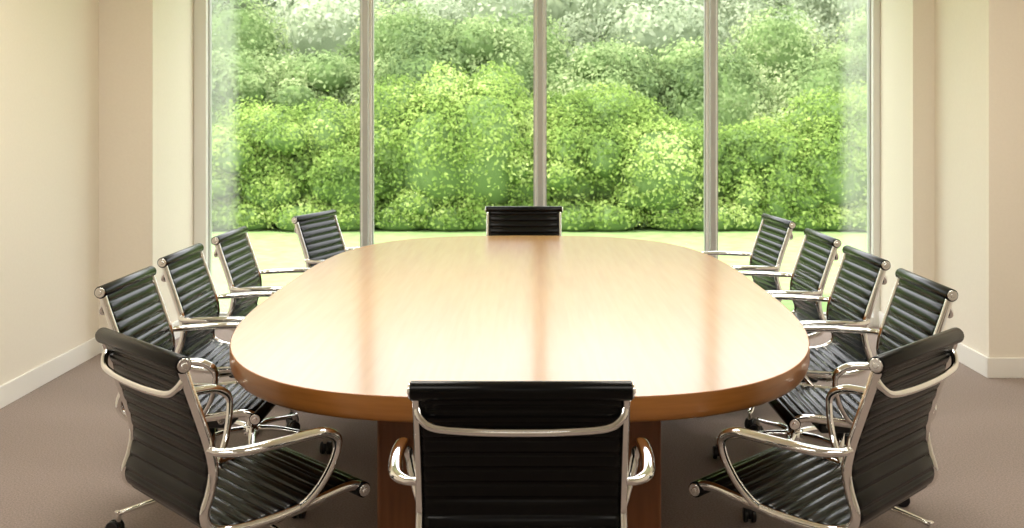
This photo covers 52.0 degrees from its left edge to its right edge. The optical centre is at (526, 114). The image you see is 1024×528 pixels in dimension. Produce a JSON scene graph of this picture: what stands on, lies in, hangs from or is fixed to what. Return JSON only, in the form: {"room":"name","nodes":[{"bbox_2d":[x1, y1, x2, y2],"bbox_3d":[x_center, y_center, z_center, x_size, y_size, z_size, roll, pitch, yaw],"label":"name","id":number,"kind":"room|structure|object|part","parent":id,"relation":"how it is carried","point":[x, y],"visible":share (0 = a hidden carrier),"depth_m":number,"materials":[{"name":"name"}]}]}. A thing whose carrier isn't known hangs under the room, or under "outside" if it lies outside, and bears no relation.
{"room":"conference room","nodes":[
{"label":"conference room","id":0,"kind":"room"},
{"bbox_2d":[0,0,98,384],"bbox_3d":[-2.800,0.025,1.810,0.200,2.950,9.620,0,0,0],"label":"wall","id":1,"kind":"structure","parent":0,"point":[49,49],"depth_m":5.89,"materials":[{"name":"paint"}]},
{"bbox_2d":[0,337,99,408],"bbox_3d":[-2.692,1.442,1.802,0.016,0.115,9.604,0,0,0],"label":"baseboard","id":2,"kind":"structure","parent":1,"relation":"attached to","point":[18,387],"depth_m":5.87,"materials":[{"name":"white paint"}]},
{"bbox_2d":[99,0,193,328],"bbox_3d":[-2.630,0.025,7.160,0.540,2.950,1.080,0,0,0],"label":"wall","id":3,"kind":"structure","parent":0,"point":[146,47],"depth_m":6.62,"materials":[{"name":"beige paint"}]},
{"bbox_2d":[172,320,179,339],"bbox_3d":[-2.352,1.442,7.025,0.016,0.115,0.810,0,0,0],"label":"baseboard left reveal","id":4,"kind":"object","parent":3,"relation":"attached to","point":[177,334],"depth_m":7.02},
{"bbox_2d":[0,327,1023,527],"bbox_3d":[0.225,1.575,2.210,6.250,0.150,10.820,0,0,0],"label":"floor","id":5,"kind":"structure","parent":0,"point":[64,442],"depth_m":4.57,"materials":[{"name":"carpet"}]},
{"bbox_2d":[94,266,305,527],"bbox_3d":[-1.176,1.050,3.903,0.703,0.901,0.695,0,0,0],"label":"office chair","id":6,"kind":"object","parent":5,"relation":"on","point":[132,305],"visible":0.47,"depth_m":3.86,"materials":[{"name":"black leather"}]},
{"bbox_3d":[-1.221,0.844,3.920,0.586,0.489,0.500,0,0,0],"label":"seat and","id":7,"kind":"part","parent":6,"relation":"part of","materials":[{"name":"black leather"}]},
{"bbox_3d":[-1.246,0.952,3.642,0.366,0.235,0.103,0,0,0],"label":"armrest","id":8,"kind":"part","parent":6,"relation":"part of","materials":[{"name":"silver metal"}]},
{"bbox_3d":[-1.246,0.952,4.198,0.366,0.235,0.103,0,0,0],"label":"armrest","id":9,"kind":"part","parent":6,"relation":"part of","materials":[{"name":"silver metal"}]},
{"bbox_2d":[95,327,369,527],"bbox_3d":[-0.785,1.050,2.991,0.703,0.901,0.695,0,0,-44],"label":"office chair","id":10,"kind":"object","parent":5,"relation":"on","point":[172,458],"visible":1,"depth_m":2.84,"materials":[{"name":"black leather"}]},
{"bbox_3d":[-1.041,0.952,3.154,0.366,0.235,0.103,0,0,-44],"label":"armrest","id":11,"kind":"part","parent":10,"relation":"part of","materials":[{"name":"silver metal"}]},
{"bbox_3d":[-0.654,0.952,2.754,0.366,0.235,0.103,0,0,-44],"label":"armrest","id":12,"kind":"part","parent":10,"relation":"part of","materials":[{"name":"silver metal"}]},
{"bbox_2d":[157,243,331,453],"bbox_3d":[-1.216,1.050,4.643,0.703,0.901,0.695,0,0,0],"label":"office chair","id":13,"kind":"object","parent":5,"relation":"on","point":[186,274],"visible":0.58,"depth_m":4.63,"materials":[{"name":"black leather"}]},
{"bbox_3d":[-1.261,0.844,4.660,0.586,0.489,0.500,0,0,0],"label":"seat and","id":14,"kind":"part","parent":13,"relation":"part of","materials":[{"name":"black leather"}]},
{"bbox_3d":[-1.286,0.952,4.382,0.366,0.235,0.103,0,0,0],"label":"armrest","id":15,"kind":"part","parent":13,"relation":"part of","materials":[{"name":"silver metal"}]},
{"bbox_3d":[-1.286,0.952,4.938,0.366,0.235,0.103,0,0,0],"label":"armrest","id":16,"kind":"part","parent":13,"relation":"part of","materials":[{"name":"silver metal"}]},
{"bbox_2d":[211,226,309,422],"bbox_3d":[-1.216,1.050,5.403,0.703,0.901,0.695,0,0,1],"label":"office chair","id":17,"kind":"object","parent":5,"relation":"on","point":[234,250],"visible":0.3,"depth_m":5.37,"materials":[{"name":"black leather"}]},
{"bbox_3d":[-1.261,0.844,5.421,0.586,0.489,0.500,0,0,1],"label":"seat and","id":18,"kind":"part","parent":17,"relation":"part of","materials":[{"name":"black leather"}]},
{"bbox_3d":[-1.291,0.952,5.143,0.366,0.235,0.103,0,0,1],"label":"armrest","id":19,"kind":"part","parent":17,"relation":"part of","materials":[{"name":"silver metal"}]},
{"bbox_3d":[-1.281,0.952,5.699,0.366,0.235,0.103,0,0,1],"label":"armrest","id":20,"kind":"part","parent":17,"relation":"part of","materials":[{"name":"silver metal"}]},
{"bbox_2d":[291,209,358,267],"bbox_3d":[-1.001,1.050,6.323,0.703,0.901,0.695,0,0,17],"label":"office chair","id":21,"kind":"object","parent":5,"relation":"on","point":[319,234],"visible":0.19,"depth_m":6.38,"materials":[{"name":"black leather"}]},
{"bbox_3d":[-1.145,0.952,6.093,0.366,0.235,0.103,0,0,17],"label":"armrest","id":22,"kind":"part","parent":21,"relation":"part of","materials":[{"name":"silver metal"}]},
{"bbox_2d":[230,236,809,527],"bbox_3d":[-0.024,1.130,4.720,2.116,0.740,3.800,0,0,0],"label":"conference table","id":23,"kind":"object","parent":5,"relation":"on","point":[694,336],"visible":0.84,"depth_m":3.69,"materials":[{"name":"brown wood"}]},
{"bbox_2d":[388,381,654,527],"bbox_3d":[0.004,1.050,2.679,0.695,0.901,0.703,0,0,0],"label":"office chair","id":24,"kind":"object","parent":5,"relation":"on","point":[484,454],"visible":1,"depth_m":2.41,"materials":[{"name":"black leather"}]},
{"bbox_3d":[-0.291,0.952,2.609,0.103,0.235,0.366,0,0,0],"label":"armrest","id":25,"kind":"part","parent":24,"relation":"part of","materials":[{"name":"silver metal"}]},
{"bbox_3d":[0.265,0.952,2.609,0.103,0.235,0.366,0,0,0],"label":"armrest","id":26,"kind":"part","parent":24,"relation":"part of","materials":[{"name":"silver metal"}]},
{"bbox_2d":[485,206,562,235],"bbox_3d":[-0.037,1.050,6.576,0.695,0.901,0.703,0,0,0],"label":"office chair","id":27,"kind":"object","parent":5,"relation":"on","point":[500,220],"visible":0.17,"depth_m":6.86,"materials":[{"name":"black leather"}]},
{"bbox_2d":[702,213,795,301],"bbox_3d":[1.154,1.050,6.146,0.703,0.901,0.695,0,0,-5],"label":"office chair","id":28,"kind":"object","parent":5,"relation":"on","point":[774,234],"visible":0.34,"depth_m":6.11,"materials":[{"name":"black leather"}]},
{"bbox_3d":[1.202,0.952,6.413,0.366,0.235,0.103,0,0,-5],"label":"armrest","id":29,"kind":"part","parent":28,"relation":"part of","materials":[{"name":"silver metal"}]},
{"bbox_3d":[1.250,0.952,5.859,0.366,0.235,0.103,0,0,-5],"label":"armrest","id":30,"kind":"part","parent":28,"relation":"part of","materials":[{"name":"silver metal"}]},
{"bbox_3d":[1.201,0.844,6.134,0.586,0.489,0.500,0,0,-5],"label":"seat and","id":31,"kind":"part","parent":28,"relation":"part of","materials":[{"name":"black leather"}]},
{"bbox_2d":[739,228,840,428],"bbox_3d":[1.175,1.050,5.327,0.703,0.901,0.695,0,0,-1],"label":"office chair","id":32,"kind":"object","parent":5,"relation":"on","point":[817,254],"visible":0.31,"depth_m":5.25,"materials":[{"name":"black leather"}]},
{"bbox_3d":[1.241,0.952,5.589,0.366,0.235,0.103,0,0,-1],"label":"armrest","id":33,"kind":"part","parent":32,"relation":"part of","materials":[{"name":"silver metal"}]},
{"bbox_3d":[1.251,0.952,5.033,0.366,0.235,0.103,0,0,-1],"label":"armrest","id":34,"kind":"part","parent":32,"relation":"part of","materials":[{"name":"silver metal"}]},
{"bbox_3d":[1.221,0.844,5.311,0.586,0.489,0.500,0,0,-1],"label":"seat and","id":35,"kind":"part","parent":32,"relation":"part of","materials":[{"name":"black leather"}]},
{"bbox_2d":[712,245,890,458],"bbox_3d":[1.160,1.050,4.597,0.703,0.901,0.695,0,0,-1],"label":"office chair","id":36,"kind":"object","parent":5,"relation":"on","point":[860,276],"visible":0.45,"depth_m":4.55,"materials":[{"name":"black leather"}]},
{"bbox_3d":[1.226,0.952,4.859,0.366,0.235,0.103,0,0,-1],"label":"armrest","id":37,"kind":"part","parent":36,"relation":"part of","materials":[{"name":"silver metal"}]},
{"bbox_3d":[1.236,0.952,4.303,0.366,0.235,0.103,0,0,-1],"label":"armrest","id":38,"kind":"part","parent":36,"relation":"part of","materials":[{"name":"silver metal"}]},
{"bbox_3d":[1.206,0.844,4.581,0.586,0.489,0.500,0,0,-1],"label":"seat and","id":39,"kind":"part","parent":36,"relation":"part of","materials":[{"name":"black leather"}]},
{"bbox_2d":[689,327,963,527],"bbox_3d":[0.823,1.050,3.015,0.703,0.901,0.695,0,0,44],"label":"office chair","id":40,"kind":"object","parent":5,"relation":"on","point":[887,458],"visible":1,"depth_m":2.84,"materials":[{"name":"black leather"}]},
{"bbox_3d":[0.669,0.952,2.754,0.366,0.235,0.103,0,0,44],"label":"armrest","id":41,"kind":"part","parent":40,"relation":"part of","materials":[{"name":"silver metal"}]},
{"bbox_3d":[1.056,0.952,3.154,0.366,0.235,0.103,0,0,44],"label":"armrest","id":42,"kind":"part","parent":40,"relation":"part of","materials":[{"name":"silver metal"}]},
{"bbox_2d":[742,268,957,527],"bbox_3d":[1.146,1.050,3.877,0.703,0.901,0.695,0,0,0],"label":"office chair","id":43,"kind":"object","parent":5,"relation":"on","point":[919,307],"visible":0.48,"depth_m":3.82,"materials":[{"name":"black leather"}]},
{"bbox_3d":[1.216,0.952,4.138,0.366,0.235,0.103,0,0,0],"label":"armrest","id":44,"kind":"part","parent":43,"relation":"part of","materials":[{"name":"silver metal"}]},
{"bbox_3d":[1.216,0.952,3.582,0.366,0.235,0.103,0,0,0],"label":"armrest","id":45,"kind":"part","parent":43,"relation":"part of","materials":[{"name":"silver metal"}]},
{"bbox_3d":[1.191,0.844,3.860,0.586,0.489,0.500,0,0,0],"label":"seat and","id":46,"kind":"part","parent":43,"relation":"part of","materials":[{"name":"black leather"}]},
{"bbox_2d":[880,0,1023,357],"bbox_3d":[2.925,0.025,6.850,0.850,2.950,1.700,0,0,0],"label":"wall","id":47,"kind":"structure","parent":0,"point":[952,71],"depth_m":6.41,"materials":[{"name":"beige paint"}]},
{"bbox_2d":[986,358,1023,377],"bbox_3d":[2.887,1.442,5.992,0.526,0.115,0.016,0,0,0],"label":"baseboard","id":48,"kind":"structure","parent":47,"relation":"attached to","point":[995,367],"depth_m":5.98,"materials":[{"name":"beige paint"}]},
{"bbox_3d":[0.070,-1.350,7.575,4.860,0.200,0.250,0,0,0],"label":"lintel","id":49,"kind":"object","parent":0,"visible":0},
{"bbox_2d":[194,0,879,326],"bbox_3d":[0.070,0.125,7.490,4.860,2.750,0.160,0,0,0],"label":"window","id":50,"kind":"structure","parent":49,"relation":"attached to","point":[200,6],"depth_m":7.43,"materials":[{"name":"white metal"}]},
{"bbox_3d":[-1.143,0.125,7.485,0.076,2.610,0.150,0,0,0],"label":"mullion","id":51,"kind":"part","parent":50,"relation":"part of","materials":[{"name":"grey metal"}]},
{"bbox_3d":[0.093,0.125,7.485,0.076,2.610,0.150,0,0,0],"label":"mullion","id":52,"kind":"part","parent":50,"relation":"part of","materials":[{"name":"grey metal"}]},
{"bbox_3d":[1.314,0.125,7.485,0.076,2.610,0.150,0,0,0],"label":"mullion","id":53,"kind":"part","parent":50,"relation":"part of","materials":[{"name":"grey metal"}]},
{"bbox_3d":[3.250,0.025,1.500,0.200,2.950,9.000,0,0,0],"label":"wall","id":54,"kind":"structure","parent":0,"visible":0},
{"bbox_2d":[878,311,884,327],"bbox_3d":[2.492,1.442,7.115,0.016,0.115,0.630,0,0,0],"label":"baseboard","id":55,"kind":"structure","parent":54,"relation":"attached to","point":[880,314],"depth_m":7.38,"materials":[{"name":"white paint"}]},
{"bbox_2d":[956,343,988,376],"bbox_3d":[2.632,1.442,6.392,0.016,0.115,0.784,0,0,0],"label":"baseboard","id":56,"kind":"structure","parent":54,"relation":"attached to","point":[967,356],"depth_m":6.19,"materials":[{"name":"white paint"}]},
{"label":"outside","id":57,"kind":"structure","parent":0,"visible":0},
{"bbox_2d":[212,221,866,311],"bbox_3d":[0.000,1.650,26.350,60.000,0.200,37.300,0,0,0],"label":"lawn","id":58,"kind":"structure","parent":57,"point":[276,248],"depth_m":12.66,"materials":[{"name":"green plant"}]},
{"bbox_2d":[212,58,866,231],"bbox_3d":[0.363,0.371,14.586,20.418,2.349,2.563,0,0,0],"label":"hedge","id":59,"kind":"object","parent":58,"relation":"on","point":[445,153],"visible":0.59,"depth_m":13.96,"materials":[{"name":"green plant"}]},
{"bbox_2d":[212,0,866,134],"bbox_3d":[0.509,-0.407,18.526,29.371,3.892,4.602,0,0,0],"label":"shrubs","id":60,"kind":"object","parent":58,"relation":"on","point":[775,58],"visible":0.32,"depth_m":17.51,"materials":[{"name":"green plant"}]},
{"bbox_2d":[212,0,866,73],"bbox_3d":[0.395,-1.939,25.457,38.396,6.969,8.151,0,0,0],"label":"trees","id":61,"kind":"object","parent":58,"relation":"on","point":[318,24],"visible":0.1,"depth_m":22.78,"materials":[{"name":"green plant"}]}
]}

